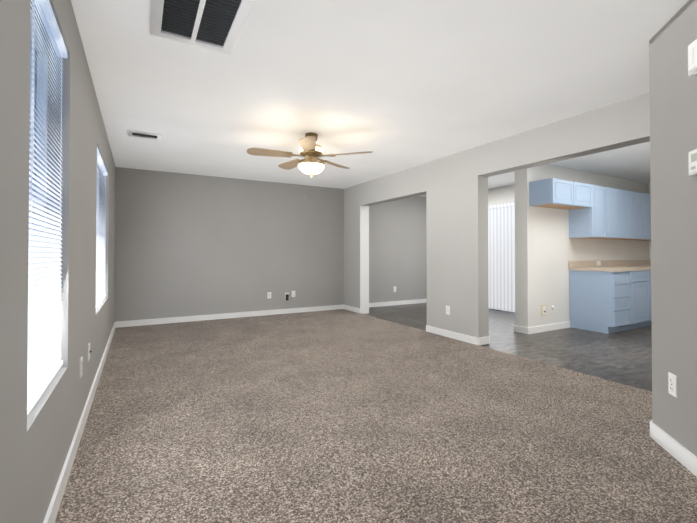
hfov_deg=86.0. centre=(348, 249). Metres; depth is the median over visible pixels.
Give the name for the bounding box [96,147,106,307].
window blind
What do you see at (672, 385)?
outlet
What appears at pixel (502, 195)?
wall
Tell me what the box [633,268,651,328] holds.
base cabinet
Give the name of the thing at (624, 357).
floor
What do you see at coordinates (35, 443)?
wall
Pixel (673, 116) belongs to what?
wall
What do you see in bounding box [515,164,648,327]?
wall
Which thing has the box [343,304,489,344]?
baseboard
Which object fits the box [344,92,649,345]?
wall
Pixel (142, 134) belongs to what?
ceiling vent
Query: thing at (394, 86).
ceiling
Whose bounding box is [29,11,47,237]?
window
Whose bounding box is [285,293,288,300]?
electrical outlet box
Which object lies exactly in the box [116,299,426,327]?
baseboard
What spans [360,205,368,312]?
door frame
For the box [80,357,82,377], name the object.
electrical outlet
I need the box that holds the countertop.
[569,264,650,271]
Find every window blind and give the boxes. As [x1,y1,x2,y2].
[27,0,66,414]
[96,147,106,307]
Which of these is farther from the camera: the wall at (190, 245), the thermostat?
the wall at (190, 245)
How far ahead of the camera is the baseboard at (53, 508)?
2.00 m
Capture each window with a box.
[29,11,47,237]
[96,168,98,240]
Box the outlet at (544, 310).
[541,304,546,315]
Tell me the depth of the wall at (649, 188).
6.98 m
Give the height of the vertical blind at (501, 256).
2.060 m
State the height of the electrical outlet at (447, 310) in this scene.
0.116 m
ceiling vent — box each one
[128,129,161,140]
[150,0,254,54]
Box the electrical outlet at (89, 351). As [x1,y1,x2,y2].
[88,343,91,360]
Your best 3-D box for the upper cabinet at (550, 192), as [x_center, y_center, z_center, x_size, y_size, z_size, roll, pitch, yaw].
[2.864,-0.791,5.259,0.529,0.340,0.344,0,-1,-29]
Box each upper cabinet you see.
[529,178,576,208]
[565,182,592,209]
[569,185,608,237]
[601,190,636,239]
[609,188,624,237]
[621,192,648,240]
[649,194,650,240]
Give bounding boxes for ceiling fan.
[247,133,372,176]
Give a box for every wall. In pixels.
[0,0,115,522]
[115,167,426,321]
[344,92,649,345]
[488,185,514,205]
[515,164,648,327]
[648,183,650,264]
[649,0,696,456]
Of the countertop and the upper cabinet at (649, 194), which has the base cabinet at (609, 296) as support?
the countertop
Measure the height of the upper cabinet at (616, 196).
0.770 m
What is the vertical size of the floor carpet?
0.062 m
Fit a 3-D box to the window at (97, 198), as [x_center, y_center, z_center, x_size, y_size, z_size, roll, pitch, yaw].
[-2.567,-0.176,3.695,0.060,1.460,1.390,0,-1,-29]
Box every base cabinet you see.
[569,272,632,333]
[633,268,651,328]
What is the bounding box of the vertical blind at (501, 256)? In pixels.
[488,202,514,311]
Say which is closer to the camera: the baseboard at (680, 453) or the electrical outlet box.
the baseboard at (680, 453)
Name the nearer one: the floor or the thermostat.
the thermostat
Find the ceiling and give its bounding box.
[71,0,688,196]
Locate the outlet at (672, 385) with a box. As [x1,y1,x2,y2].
[668,372,677,397]
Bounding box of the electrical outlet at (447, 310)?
[446,306,449,314]
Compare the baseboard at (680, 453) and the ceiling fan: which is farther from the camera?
the ceiling fan
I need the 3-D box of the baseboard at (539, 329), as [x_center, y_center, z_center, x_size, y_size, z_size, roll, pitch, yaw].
[2.965,1.140,5.916,1.474,0.090,0.764,0,-1,-29]
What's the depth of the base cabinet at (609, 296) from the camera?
5.39 m
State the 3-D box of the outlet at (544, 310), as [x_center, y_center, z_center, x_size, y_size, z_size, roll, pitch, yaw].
[2.834,0.870,5.410,0.120,0.160,0.022,0,-1,-29]
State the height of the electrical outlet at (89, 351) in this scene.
0.116 m
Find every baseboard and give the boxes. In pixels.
[43,322,115,522]
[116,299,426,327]
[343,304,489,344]
[514,321,569,333]
[650,420,696,476]
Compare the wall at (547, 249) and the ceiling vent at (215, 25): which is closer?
the ceiling vent at (215, 25)
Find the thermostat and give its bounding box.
[688,149,696,175]
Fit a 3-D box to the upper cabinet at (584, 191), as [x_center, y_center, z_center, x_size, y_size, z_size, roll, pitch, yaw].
[3.240,-0.789,5.470,0.529,0.340,0.344,0,-1,-29]
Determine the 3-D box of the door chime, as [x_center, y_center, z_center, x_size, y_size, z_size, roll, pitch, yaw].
[1.689,-0.944,1.743,0.058,0.163,0.260,0,-1,14]
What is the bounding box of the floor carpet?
[55,309,696,522]
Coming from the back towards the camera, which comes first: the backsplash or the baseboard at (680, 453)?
the backsplash
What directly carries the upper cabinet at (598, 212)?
attached to the wall at (547, 249)
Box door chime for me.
[688,39,696,75]
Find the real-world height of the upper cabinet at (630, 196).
0.770 m
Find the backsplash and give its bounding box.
[569,260,648,267]
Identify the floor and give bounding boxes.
[365,303,651,391]
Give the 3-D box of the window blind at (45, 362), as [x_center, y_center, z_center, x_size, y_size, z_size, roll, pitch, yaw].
[-1.260,-0.222,1.556,0.048,1.585,0.784,0,-1,-29]
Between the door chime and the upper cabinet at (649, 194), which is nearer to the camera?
the door chime
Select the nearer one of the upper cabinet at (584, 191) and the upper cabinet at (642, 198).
the upper cabinet at (584, 191)

